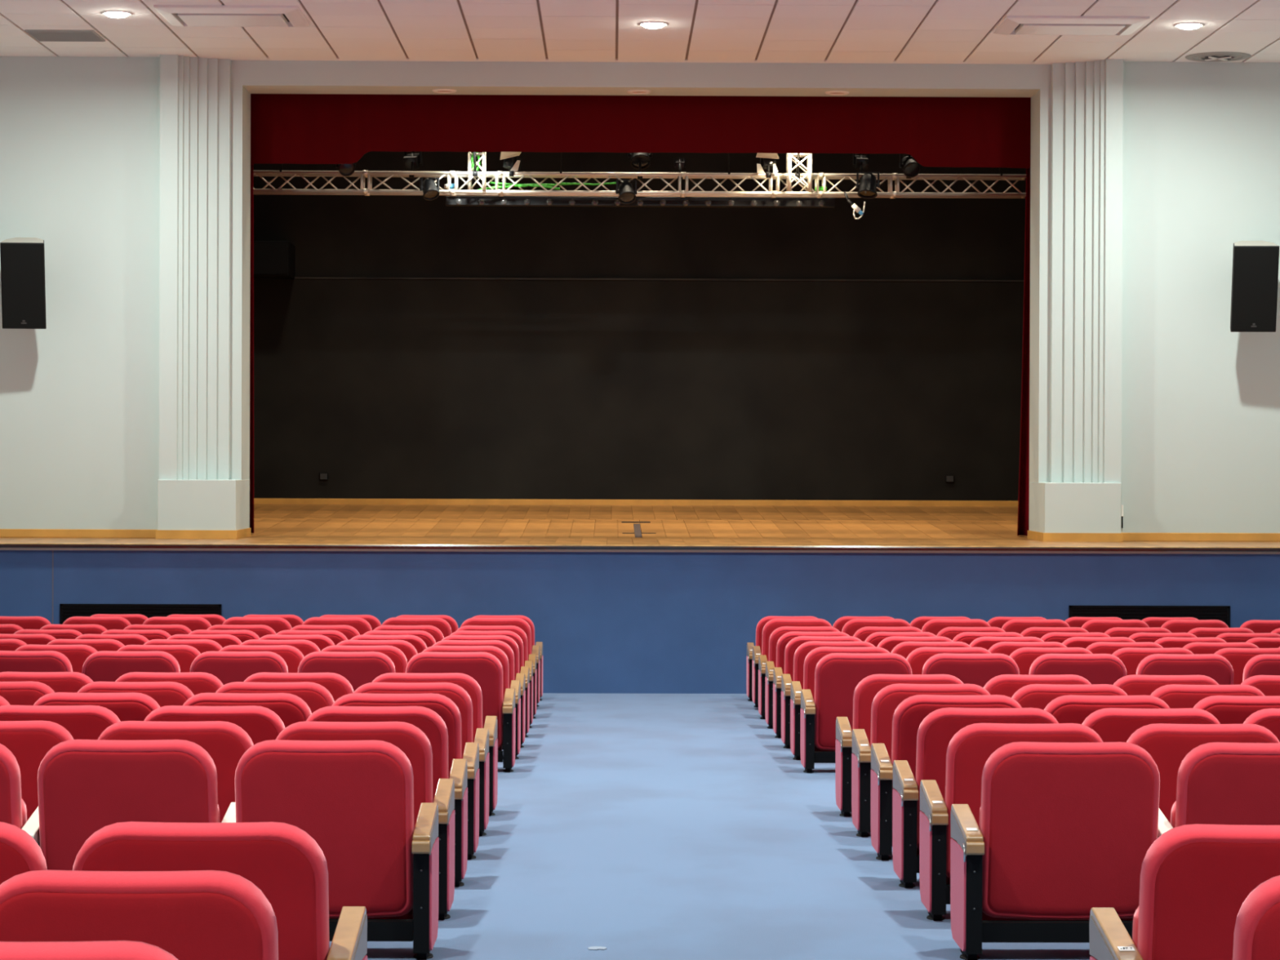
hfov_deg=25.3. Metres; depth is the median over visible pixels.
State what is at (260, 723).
seat
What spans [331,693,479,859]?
seat
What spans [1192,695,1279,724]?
seat
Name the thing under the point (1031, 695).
seat
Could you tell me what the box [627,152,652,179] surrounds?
lantern
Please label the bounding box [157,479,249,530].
trim
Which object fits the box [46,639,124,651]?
seat
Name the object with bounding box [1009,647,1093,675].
seat
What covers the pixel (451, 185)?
plug
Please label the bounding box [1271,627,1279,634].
seat
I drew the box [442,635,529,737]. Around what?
seat
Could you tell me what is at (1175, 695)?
seat
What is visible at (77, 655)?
seat
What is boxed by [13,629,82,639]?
seat
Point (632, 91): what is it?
recessed light
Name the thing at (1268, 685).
seat
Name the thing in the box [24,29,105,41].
ceiling vent
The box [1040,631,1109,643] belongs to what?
seat
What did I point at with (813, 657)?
seat
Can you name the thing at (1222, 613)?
air vent
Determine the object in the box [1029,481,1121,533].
trim
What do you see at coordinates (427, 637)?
seat
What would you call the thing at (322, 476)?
wall socket
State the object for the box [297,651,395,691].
seat
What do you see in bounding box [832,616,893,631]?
seat
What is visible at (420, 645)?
seat
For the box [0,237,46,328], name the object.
loudspeaker
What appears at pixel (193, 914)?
seat
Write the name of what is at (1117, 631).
seat
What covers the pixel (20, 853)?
seat
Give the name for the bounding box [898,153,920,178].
lantern
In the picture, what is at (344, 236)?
wall
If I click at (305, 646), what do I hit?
seat
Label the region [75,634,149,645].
seat
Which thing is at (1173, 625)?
seat
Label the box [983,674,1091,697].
seat
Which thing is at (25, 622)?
seat
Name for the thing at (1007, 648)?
seat
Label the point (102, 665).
seat
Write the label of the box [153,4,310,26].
air conditioner
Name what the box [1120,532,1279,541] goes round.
baseboard
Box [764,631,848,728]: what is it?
seat
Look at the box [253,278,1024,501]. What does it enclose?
wall
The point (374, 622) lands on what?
seat
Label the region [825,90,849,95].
recessed light
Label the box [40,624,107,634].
seat
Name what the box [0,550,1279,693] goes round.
wall
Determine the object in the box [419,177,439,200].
lantern
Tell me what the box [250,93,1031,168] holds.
valance
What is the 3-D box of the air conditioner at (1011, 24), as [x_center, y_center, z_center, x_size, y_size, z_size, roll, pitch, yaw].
[3.340,-3.517,22.109,1.089,0.050,0.790,0,0,-1]
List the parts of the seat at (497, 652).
backrest, panel, armrest, post, panel, armrest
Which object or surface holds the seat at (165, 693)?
on the floor at (635, 826)
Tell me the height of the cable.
0.097 m
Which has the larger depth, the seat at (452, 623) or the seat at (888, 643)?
the seat at (452, 623)
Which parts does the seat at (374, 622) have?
panel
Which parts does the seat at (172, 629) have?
panel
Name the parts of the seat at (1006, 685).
panel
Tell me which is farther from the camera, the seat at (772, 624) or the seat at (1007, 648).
the seat at (772, 624)
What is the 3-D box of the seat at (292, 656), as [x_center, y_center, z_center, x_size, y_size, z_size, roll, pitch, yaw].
[-2.143,1.266,16.382,0.582,0.651,0.374,0,0,0]
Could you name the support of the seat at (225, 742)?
on the floor at (635, 826)
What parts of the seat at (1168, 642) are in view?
panel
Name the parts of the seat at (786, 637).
panel, armrest, armrest, post, panel, backrest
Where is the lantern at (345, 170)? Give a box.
[335,162,355,176]
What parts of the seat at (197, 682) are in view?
panel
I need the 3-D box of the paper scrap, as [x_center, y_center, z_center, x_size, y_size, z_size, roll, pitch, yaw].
[-0.130,1.423,8.655,0.058,0.004,0.065,0,0,-1]
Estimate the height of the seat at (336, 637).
0.651 m
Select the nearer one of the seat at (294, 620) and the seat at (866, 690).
the seat at (866, 690)
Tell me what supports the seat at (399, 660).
on the floor at (635, 826)
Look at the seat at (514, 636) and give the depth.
18.93 m
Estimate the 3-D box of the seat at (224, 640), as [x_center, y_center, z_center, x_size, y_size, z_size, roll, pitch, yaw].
[-2.742,1.301,18.176,0.582,0.651,0.374,0,0,-1]
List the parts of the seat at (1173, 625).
backrest, panel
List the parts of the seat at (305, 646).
panel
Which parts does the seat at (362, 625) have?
panel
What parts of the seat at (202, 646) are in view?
panel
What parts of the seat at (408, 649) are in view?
backrest, panel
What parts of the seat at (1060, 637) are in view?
panel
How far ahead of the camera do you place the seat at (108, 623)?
20.68 m
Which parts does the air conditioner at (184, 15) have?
intake panel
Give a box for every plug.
[444,183,454,189]
[844,191,865,219]
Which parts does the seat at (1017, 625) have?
panel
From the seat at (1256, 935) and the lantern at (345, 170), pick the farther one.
the lantern at (345, 170)
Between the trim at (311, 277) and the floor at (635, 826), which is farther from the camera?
the trim at (311, 277)
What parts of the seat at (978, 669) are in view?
backrest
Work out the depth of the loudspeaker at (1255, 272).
23.66 m
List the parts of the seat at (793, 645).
panel, armrest, armrest, post, panel, backrest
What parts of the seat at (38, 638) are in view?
panel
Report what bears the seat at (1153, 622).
on the floor at (635, 826)
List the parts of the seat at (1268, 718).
backrest, panel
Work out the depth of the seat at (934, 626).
20.74 m
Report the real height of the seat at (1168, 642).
0.651 m
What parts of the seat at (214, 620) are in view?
panel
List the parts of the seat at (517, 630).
backrest, panel, armrest, post, panel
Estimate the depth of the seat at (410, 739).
9.28 m
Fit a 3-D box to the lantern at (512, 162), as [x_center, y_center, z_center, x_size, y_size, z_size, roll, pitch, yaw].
[-1.163,-2.835,25.627,0.194,0.214,0.312,0,0,-2]
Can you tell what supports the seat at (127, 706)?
on the floor at (635, 826)
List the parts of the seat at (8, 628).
panel, backrest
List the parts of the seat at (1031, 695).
panel, backrest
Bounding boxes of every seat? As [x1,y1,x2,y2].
[0,616,51,629]
[0,623,23,634]
[0,633,56,644]
[0,638,27,650]
[0,650,72,672]
[0,671,93,693]
[0,680,54,705]
[0,695,10,706]
[0,705,120,739]
[0,720,73,821]
[0,743,39,846]
[0,822,47,884]
[0,870,278,959]
[0,940,177,959]
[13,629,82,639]
[15,644,97,673]
[33,692,159,721]
[37,739,235,870]
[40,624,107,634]
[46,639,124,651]
[62,616,131,630]
[72,821,367,959]
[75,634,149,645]
[77,681,194,706]
[81,650,180,681]
[90,613,148,624]
[97,720,253,822]
[101,629,170,639]
[115,671,223,694]
[116,644,200,672]
[124,624,191,635]
[142,616,211,631]
[143,639,222,653]
[144,705,284,744]
[166,613,226,626]
[167,634,242,647]
[182,692,311,727]
[188,629,259,642]
[190,651,288,684]
[206,624,275,638]
[215,681,334,713]
[218,644,304,672]
[222,617,292,633]
[235,739,439,959]
[240,639,320,656]
[243,614,303,627]
[244,672,354,701]
[259,634,334,650]
[275,630,347,644]
[275,720,454,919]
[289,624,359,639]
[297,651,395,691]
[302,617,372,635]
[306,706,467,887]
[320,614,381,630]
[320,644,407,672]
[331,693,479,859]
[337,640,417,663]
[350,635,426,653]
[353,682,488,835]
[363,630,435,648]
[371,672,497,816]
[373,625,444,642]
[382,617,451,637]
[396,614,457,633]
[405,651,515,772]
[422,645,520,759]
[432,640,525,747]
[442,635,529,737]
[450,630,533,728]
[455,625,536,718]
[460,617,540,706]
[471,614,542,700]
[746,616,817,701]
[751,618,832,707]
[758,626,839,719]
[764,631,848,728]
[773,635,861,737]
[781,640,875,748]
[790,646,889,759]
[800,653,911,773]
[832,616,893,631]
[835,674,964,817]
[841,618,911,636]
[851,683,990,836]
[853,626,922,641]
[864,631,936,646]
[870,694,1022,860]
[877,635,952,653]
[890,641,971,658]
[892,707,1058,888]
[906,646,991,674]
[910,616,969,630]
[919,723,1102,920]
[921,618,991,635]
[921,653,1019,688]
[936,626,1004,639]
[950,742,1159,959]
[951,631,1023,644]
[969,636,1044,650]
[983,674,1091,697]
[986,616,1046,628]
[988,641,1066,656]
[1001,618,1070,634]
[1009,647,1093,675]
[1011,684,1127,710]
[1020,626,1088,638]
[1029,653,1126,684]
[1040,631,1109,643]
[1044,694,1169,724]
[1062,636,1135,648]
[1064,617,1122,627]
[1080,619,1149,633]
[1081,707,1220,742]
[1085,641,1163,654]
[1088,823,1279,959]
[1104,626,1171,637]
[1111,647,1193,675]
[1113,675,1218,695]
[1126,723,1279,823]
[1128,632,1197,642]
[1136,653,1233,684]
[1142,617,1197,627]
[1150,684,1265,708]
[1154,636,1226,648]
[1157,742,1279,837]
[1160,619,1228,632]
[1182,642,1258,653]
[1187,627,1253,637]
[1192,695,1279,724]
[1213,648,1279,684]
[1215,632,1279,642]
[1232,875,1279,959]
[1240,619,1279,632]
[1240,675,1279,696]
[1242,653,1279,681]
[1242,708,1279,742]
[1245,637,1279,648]
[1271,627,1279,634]
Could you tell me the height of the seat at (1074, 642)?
0.651 m
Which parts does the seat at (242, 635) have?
panel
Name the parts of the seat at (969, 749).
panel, armrest, armrest, post, number plate, seat, panel, backrest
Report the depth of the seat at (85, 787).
8.37 m
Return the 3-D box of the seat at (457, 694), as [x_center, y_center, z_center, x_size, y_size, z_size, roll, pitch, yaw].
[-0.941,1.178,12.140,0.582,0.651,0.381,0,0,0]
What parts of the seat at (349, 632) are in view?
panel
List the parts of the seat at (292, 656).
backrest, panel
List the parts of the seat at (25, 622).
panel, backrest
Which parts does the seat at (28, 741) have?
backrest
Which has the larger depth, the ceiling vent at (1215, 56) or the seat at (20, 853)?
the ceiling vent at (1215, 56)
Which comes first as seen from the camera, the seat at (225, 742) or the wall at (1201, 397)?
the seat at (225, 742)
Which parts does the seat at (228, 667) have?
backrest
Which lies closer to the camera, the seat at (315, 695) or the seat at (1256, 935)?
the seat at (1256, 935)
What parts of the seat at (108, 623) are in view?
panel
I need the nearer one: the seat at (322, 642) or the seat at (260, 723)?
the seat at (260, 723)
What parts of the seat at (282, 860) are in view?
panel, armrest, armrest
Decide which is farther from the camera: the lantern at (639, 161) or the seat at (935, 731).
the lantern at (639, 161)
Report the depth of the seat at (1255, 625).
20.76 m
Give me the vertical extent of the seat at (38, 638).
0.651 m
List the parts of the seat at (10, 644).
panel, backrest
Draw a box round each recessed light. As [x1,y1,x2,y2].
[101,10,132,17]
[431,88,456,93]
[626,89,651,93]
[638,21,668,28]
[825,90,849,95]
[1173,22,1204,29]
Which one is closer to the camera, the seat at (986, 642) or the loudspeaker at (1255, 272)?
the seat at (986, 642)
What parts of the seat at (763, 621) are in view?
panel, armrest, post, panel, backrest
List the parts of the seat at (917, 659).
panel, backrest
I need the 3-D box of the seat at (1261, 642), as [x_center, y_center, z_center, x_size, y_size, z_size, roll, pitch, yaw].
[4.050,1.325,18.243,0.582,0.651,0.374,0,0,0]
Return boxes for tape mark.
[621,521,656,537]
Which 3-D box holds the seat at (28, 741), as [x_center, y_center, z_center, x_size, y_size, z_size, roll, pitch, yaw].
[-2.075,1.109,9.431,0.582,0.651,0.374,0,0,-1]
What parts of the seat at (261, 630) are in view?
panel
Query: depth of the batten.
25.84 m
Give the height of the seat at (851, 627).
0.651 m
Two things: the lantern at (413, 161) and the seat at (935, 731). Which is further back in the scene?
the lantern at (413, 161)
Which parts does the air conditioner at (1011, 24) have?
intake panel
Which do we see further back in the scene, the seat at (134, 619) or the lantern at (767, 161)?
the lantern at (767, 161)
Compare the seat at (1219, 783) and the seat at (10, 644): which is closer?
the seat at (1219, 783)
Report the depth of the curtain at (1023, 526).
25.28 m
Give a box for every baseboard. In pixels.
[0,528,155,537]
[155,528,250,538]
[253,497,1017,506]
[1027,530,1123,542]
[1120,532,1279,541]
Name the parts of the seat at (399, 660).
panel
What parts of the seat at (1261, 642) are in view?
backrest, panel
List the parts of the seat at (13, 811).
panel, backrest, seat, armrest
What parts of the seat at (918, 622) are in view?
panel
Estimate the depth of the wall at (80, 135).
24.09 m
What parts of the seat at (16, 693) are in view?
panel, backrest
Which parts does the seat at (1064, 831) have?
panel, armrest, armrest, post, number plate, seat, backrest, panel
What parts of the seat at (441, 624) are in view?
panel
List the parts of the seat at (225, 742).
backrest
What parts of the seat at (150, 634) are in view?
panel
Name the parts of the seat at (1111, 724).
backrest, panel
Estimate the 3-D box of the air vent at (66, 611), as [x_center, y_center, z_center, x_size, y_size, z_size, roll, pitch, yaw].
[-3.939,1.188,22.463,1.273,0.420,0.012,0,0,-1]
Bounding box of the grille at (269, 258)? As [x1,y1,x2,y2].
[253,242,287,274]
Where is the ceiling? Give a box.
[0,0,1279,64]
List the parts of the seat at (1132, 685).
panel, backrest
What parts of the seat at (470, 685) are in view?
backrest, panel, post, armrest, armrest, panel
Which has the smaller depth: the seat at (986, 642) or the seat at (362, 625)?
the seat at (986, 642)
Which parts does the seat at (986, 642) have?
panel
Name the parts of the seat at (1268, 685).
backrest, panel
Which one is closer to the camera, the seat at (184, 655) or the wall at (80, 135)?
the seat at (184, 655)
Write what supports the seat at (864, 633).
on the floor at (635, 826)
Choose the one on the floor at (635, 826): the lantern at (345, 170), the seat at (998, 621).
the seat at (998, 621)
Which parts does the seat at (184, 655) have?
backrest, panel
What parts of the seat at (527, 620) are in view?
backrest, armrest, post, panel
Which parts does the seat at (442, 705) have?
backrest, panel, post, armrest, panel, armrest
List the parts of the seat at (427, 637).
panel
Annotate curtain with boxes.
[249,163,253,533]
[1017,168,1030,535]
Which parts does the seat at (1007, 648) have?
panel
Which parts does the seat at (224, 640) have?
panel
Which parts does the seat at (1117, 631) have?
panel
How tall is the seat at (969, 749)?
0.651 m
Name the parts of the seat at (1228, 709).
backrest, panel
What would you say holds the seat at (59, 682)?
on the floor at (635, 826)
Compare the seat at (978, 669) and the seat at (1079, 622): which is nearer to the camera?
the seat at (978, 669)
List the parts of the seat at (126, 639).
panel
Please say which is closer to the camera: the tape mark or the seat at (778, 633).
the seat at (778, 633)
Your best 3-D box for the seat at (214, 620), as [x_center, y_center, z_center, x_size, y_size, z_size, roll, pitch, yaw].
[-3.357,1.345,21.771,0.582,0.651,0.374,0,0,-1]
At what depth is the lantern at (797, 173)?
25.58 m
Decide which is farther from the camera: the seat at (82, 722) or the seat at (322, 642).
the seat at (322, 642)
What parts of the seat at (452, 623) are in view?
panel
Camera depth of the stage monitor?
29.34 m
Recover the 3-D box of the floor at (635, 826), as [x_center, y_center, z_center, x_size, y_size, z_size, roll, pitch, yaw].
[0.150,1.422,9.685,13.300,0.676,25.750,0,0,-1]
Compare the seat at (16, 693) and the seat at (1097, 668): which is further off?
the seat at (1097, 668)
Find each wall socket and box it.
[319,472,328,479]
[945,475,954,482]
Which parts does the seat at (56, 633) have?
panel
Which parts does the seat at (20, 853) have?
panel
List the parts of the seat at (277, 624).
panel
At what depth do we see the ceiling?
22.53 m
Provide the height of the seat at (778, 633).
0.651 m
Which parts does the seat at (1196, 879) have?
armrest, armrest, number plate, seat, panel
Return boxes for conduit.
[1120,504,1123,528]
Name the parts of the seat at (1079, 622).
panel, backrest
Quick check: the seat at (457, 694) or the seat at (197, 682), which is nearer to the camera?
the seat at (457, 694)
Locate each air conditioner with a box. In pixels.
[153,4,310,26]
[993,15,1150,35]
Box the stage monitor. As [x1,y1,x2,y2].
[253,240,295,279]
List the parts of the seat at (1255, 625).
backrest, panel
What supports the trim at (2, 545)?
attached to the wall at (605, 622)
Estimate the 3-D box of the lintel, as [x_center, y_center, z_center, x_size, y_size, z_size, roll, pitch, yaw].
[0.018,-4.616,24.581,6.812,2.523,0.550,0,0,-1]
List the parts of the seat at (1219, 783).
armrest, seat, panel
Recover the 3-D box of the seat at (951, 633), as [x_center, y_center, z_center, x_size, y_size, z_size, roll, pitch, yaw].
[2.292,1.350,20.026,0.582,0.651,0.374,0,0,0]
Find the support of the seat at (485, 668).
on the floor at (635, 826)
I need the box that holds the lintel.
[242,60,1040,97]
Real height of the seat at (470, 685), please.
0.651 m
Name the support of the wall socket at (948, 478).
attached to the wall at (388, 388)
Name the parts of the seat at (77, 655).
backrest, panel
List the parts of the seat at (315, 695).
panel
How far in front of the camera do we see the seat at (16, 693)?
11.94 m
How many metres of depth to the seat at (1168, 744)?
9.29 m
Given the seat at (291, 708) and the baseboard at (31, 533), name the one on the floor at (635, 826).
the seat at (291, 708)
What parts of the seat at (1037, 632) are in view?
panel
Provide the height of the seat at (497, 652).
0.651 m
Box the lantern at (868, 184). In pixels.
[856,171,879,199]
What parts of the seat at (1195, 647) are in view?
panel, backrest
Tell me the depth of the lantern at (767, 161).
25.61 m
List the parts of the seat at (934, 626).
panel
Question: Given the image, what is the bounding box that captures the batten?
[445,190,835,208]
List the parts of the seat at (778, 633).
panel, armrest, post, armrest, panel, backrest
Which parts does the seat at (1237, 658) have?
backrest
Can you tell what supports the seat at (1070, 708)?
on the floor at (635, 826)
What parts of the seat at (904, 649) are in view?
panel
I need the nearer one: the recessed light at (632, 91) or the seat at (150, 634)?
the seat at (150, 634)
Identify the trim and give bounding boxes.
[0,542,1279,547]
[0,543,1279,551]
[52,551,53,624]
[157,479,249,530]
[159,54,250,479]
[294,276,1024,281]
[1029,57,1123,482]
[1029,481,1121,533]
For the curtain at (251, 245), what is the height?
4.283 m
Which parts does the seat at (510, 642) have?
backrest, panel, armrest, post, panel, armrest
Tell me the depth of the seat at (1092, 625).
20.75 m
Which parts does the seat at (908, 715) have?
panel, armrest, armrest, number plate, post, panel, backrest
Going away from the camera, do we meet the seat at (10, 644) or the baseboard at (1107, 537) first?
the seat at (10, 644)
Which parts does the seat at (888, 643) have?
panel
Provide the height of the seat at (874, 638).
0.651 m
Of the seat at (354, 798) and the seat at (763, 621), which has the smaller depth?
the seat at (354, 798)
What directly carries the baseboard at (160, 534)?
attached to the wall at (80, 135)
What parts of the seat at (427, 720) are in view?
backrest, panel, post, armrest, panel, armrest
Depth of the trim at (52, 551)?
22.46 m
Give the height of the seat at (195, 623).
0.651 m
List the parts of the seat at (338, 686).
panel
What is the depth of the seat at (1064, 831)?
8.42 m
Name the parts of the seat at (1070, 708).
panel, backrest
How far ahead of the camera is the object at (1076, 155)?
24.20 m
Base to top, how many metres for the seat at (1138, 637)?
0.651 m
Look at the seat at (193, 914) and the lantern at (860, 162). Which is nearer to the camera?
the seat at (193, 914)
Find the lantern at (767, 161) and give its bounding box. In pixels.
[755,152,779,177]
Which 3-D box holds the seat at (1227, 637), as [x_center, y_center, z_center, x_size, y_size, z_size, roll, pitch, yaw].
[4.041,1.344,19.144,0.582,0.651,0.374,0,0,0]
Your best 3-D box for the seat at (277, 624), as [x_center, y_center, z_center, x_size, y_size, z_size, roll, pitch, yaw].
[-2.769,1.322,20.877,0.582,0.651,0.374,0,0,-1]
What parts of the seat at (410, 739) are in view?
backrest, panel, post, armrest, panel, armrest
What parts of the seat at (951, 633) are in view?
panel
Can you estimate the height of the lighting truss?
3.338 m
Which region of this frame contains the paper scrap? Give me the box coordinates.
[587,946,606,950]
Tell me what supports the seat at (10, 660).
on the floor at (635, 826)
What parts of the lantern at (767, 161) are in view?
barn door, barn door, barn door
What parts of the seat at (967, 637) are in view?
panel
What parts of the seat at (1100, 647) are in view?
panel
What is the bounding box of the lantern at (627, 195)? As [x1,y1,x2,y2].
[615,179,637,204]
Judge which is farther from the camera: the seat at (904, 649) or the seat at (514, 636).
the seat at (514, 636)
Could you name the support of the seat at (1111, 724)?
on the floor at (635, 826)
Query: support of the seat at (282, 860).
on the floor at (635, 826)
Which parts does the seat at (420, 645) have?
panel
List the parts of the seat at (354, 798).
panel, seat, post, armrest, armrest, panel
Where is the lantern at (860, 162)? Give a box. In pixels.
[852,153,868,180]
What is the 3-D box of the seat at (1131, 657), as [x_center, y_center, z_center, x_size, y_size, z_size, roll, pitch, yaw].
[2.906,1.284,16.433,0.582,0.651,0.374,0,0,-1]
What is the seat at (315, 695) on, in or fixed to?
on the floor at (635, 826)
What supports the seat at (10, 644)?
on the floor at (635, 826)
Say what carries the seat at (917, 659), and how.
on the floor at (635, 826)
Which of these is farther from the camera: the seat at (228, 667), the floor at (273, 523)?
the floor at (273, 523)
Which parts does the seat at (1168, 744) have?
backrest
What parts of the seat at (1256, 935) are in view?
panel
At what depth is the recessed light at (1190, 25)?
22.06 m
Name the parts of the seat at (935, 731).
panel, armrest, armrest, post, number plate, panel, backrest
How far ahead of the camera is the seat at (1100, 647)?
17.15 m
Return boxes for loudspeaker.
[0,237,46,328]
[1230,240,1279,332]
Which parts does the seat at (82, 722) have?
panel, backrest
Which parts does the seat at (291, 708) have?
panel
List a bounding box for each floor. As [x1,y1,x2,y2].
[0,503,1279,546]
[329,693,1093,959]
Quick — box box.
[814,186,826,191]
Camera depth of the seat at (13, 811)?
8.38 m
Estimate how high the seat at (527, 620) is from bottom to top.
0.651 m
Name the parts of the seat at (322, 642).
panel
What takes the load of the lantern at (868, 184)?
hanging from the lighting truss
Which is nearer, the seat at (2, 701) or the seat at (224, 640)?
the seat at (2, 701)
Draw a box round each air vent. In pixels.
[59,604,221,624]
[1068,605,1230,627]
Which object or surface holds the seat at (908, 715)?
on the floor at (635, 826)
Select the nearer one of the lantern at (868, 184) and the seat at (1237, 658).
the seat at (1237, 658)
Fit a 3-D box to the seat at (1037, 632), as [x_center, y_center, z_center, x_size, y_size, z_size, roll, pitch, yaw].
[2.871,1.351,20.031,0.582,0.651,0.374,0,0,-1]
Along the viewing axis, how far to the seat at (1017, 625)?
20.75 m
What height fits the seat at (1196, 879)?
0.651 m
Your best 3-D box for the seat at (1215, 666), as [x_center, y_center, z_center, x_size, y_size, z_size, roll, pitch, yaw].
[2.915,1.264,15.531,0.582,0.651,0.374,0,0,-1]
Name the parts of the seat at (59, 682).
panel, backrest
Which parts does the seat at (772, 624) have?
panel, post, armrest, panel, backrest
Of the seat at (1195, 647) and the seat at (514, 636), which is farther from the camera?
the seat at (514, 636)
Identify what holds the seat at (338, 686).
on the floor at (635, 826)
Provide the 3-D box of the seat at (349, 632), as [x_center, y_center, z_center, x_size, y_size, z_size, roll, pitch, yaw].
[-2.179,1.334,19.982,0.582,0.651,0.374,0,0,-1]
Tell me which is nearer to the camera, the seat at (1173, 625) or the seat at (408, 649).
the seat at (408, 649)
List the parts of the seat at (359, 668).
backrest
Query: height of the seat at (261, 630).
0.651 m
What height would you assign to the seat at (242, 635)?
0.651 m
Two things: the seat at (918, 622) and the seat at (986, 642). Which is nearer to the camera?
the seat at (986, 642)
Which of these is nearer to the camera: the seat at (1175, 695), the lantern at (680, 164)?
the seat at (1175, 695)
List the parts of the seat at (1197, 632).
panel, backrest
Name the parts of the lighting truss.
post, post, post, post, post, post, cable coil, rail, post, post, hanging chain, post, post, hanging chain, post, post, rail, rail, post, post, post, post, post, post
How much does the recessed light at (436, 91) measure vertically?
0.013 m
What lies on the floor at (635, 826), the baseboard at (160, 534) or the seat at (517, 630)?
the seat at (517, 630)
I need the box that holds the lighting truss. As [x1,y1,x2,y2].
[253,151,1026,198]
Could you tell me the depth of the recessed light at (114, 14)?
21.67 m
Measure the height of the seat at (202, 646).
0.651 m
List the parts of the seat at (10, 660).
panel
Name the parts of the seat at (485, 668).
panel, post, armrest, armrest, panel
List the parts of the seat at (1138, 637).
panel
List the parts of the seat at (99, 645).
panel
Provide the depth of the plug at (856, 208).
25.55 m
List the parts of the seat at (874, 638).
panel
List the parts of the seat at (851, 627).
panel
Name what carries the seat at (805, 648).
on the floor at (635, 826)
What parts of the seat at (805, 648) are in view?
panel, armrest, post, armrest, panel, backrest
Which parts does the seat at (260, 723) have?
panel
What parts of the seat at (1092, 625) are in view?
panel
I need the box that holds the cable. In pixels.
[476,182,616,190]
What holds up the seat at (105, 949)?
on the floor at (635, 826)
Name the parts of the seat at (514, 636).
backrest, panel, armrest, post, panel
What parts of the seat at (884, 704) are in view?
panel, armrest, armrest, post, panel, backrest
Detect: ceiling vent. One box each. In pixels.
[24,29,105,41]
[1185,51,1251,62]
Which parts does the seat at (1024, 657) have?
panel, backrest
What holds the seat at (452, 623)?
on the floor at (635, 826)
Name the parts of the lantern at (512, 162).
barn door, barn door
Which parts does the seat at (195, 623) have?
panel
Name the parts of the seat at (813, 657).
panel, armrest, armrest, post, panel, backrest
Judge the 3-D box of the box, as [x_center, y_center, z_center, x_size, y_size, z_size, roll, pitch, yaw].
[1.632,-2.628,25.703,0.100,0.036,0.060,0,0,-1]
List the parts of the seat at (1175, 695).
backrest, panel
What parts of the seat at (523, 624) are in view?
backrest, panel, armrest, post, panel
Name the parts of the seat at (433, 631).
panel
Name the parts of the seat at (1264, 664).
panel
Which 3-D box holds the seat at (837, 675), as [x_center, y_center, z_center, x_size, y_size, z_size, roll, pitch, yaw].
[1.175,1.259,15.512,0.585,0.651,0.381,0,0,-1]
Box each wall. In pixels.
[0,54,159,537]
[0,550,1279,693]
[253,151,1026,279]
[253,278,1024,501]
[1120,60,1279,542]
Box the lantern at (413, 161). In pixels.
[403,151,422,177]
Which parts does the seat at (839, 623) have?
panel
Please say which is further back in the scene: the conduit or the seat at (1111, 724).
the conduit
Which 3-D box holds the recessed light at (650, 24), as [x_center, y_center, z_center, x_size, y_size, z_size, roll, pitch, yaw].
[0.104,-3.536,22.172,0.236,0.035,0.236,0,0,-1]
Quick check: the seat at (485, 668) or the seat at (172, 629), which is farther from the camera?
the seat at (172, 629)
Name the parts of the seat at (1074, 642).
panel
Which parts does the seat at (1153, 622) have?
panel, backrest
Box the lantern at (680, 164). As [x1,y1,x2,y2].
[674,158,685,179]
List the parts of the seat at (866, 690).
panel, armrest, armrest, post, panel, backrest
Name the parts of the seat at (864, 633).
panel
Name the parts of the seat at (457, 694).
backrest, panel, armrest, post, panel, armrest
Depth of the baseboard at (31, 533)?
24.09 m
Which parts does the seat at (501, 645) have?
backrest, panel, armrest, post, panel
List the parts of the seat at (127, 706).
backrest, panel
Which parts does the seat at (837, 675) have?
panel, armrest, armrest, post, seat, panel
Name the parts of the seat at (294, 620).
panel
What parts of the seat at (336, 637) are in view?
panel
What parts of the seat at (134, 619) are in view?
backrest, panel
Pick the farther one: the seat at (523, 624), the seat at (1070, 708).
the seat at (523, 624)
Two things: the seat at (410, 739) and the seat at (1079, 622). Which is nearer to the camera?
the seat at (410, 739)
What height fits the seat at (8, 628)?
0.651 m
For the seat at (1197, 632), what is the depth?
19.86 m
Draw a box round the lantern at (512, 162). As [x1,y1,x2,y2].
[500,151,521,176]
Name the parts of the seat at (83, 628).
panel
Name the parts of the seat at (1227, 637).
panel, backrest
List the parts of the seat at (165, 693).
panel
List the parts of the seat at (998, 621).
panel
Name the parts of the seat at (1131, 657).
panel, backrest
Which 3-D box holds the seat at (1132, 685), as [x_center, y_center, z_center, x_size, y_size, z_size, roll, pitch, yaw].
[2.361,1.210,13.076,0.582,0.651,0.374,0,0,0]
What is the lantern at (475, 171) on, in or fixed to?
attached to the lighting truss
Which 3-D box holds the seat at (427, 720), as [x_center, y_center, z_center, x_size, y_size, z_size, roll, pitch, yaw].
[-0.924,1.135,10.339,0.582,0.651,0.381,0,0,-1]
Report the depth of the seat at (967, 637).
18.94 m

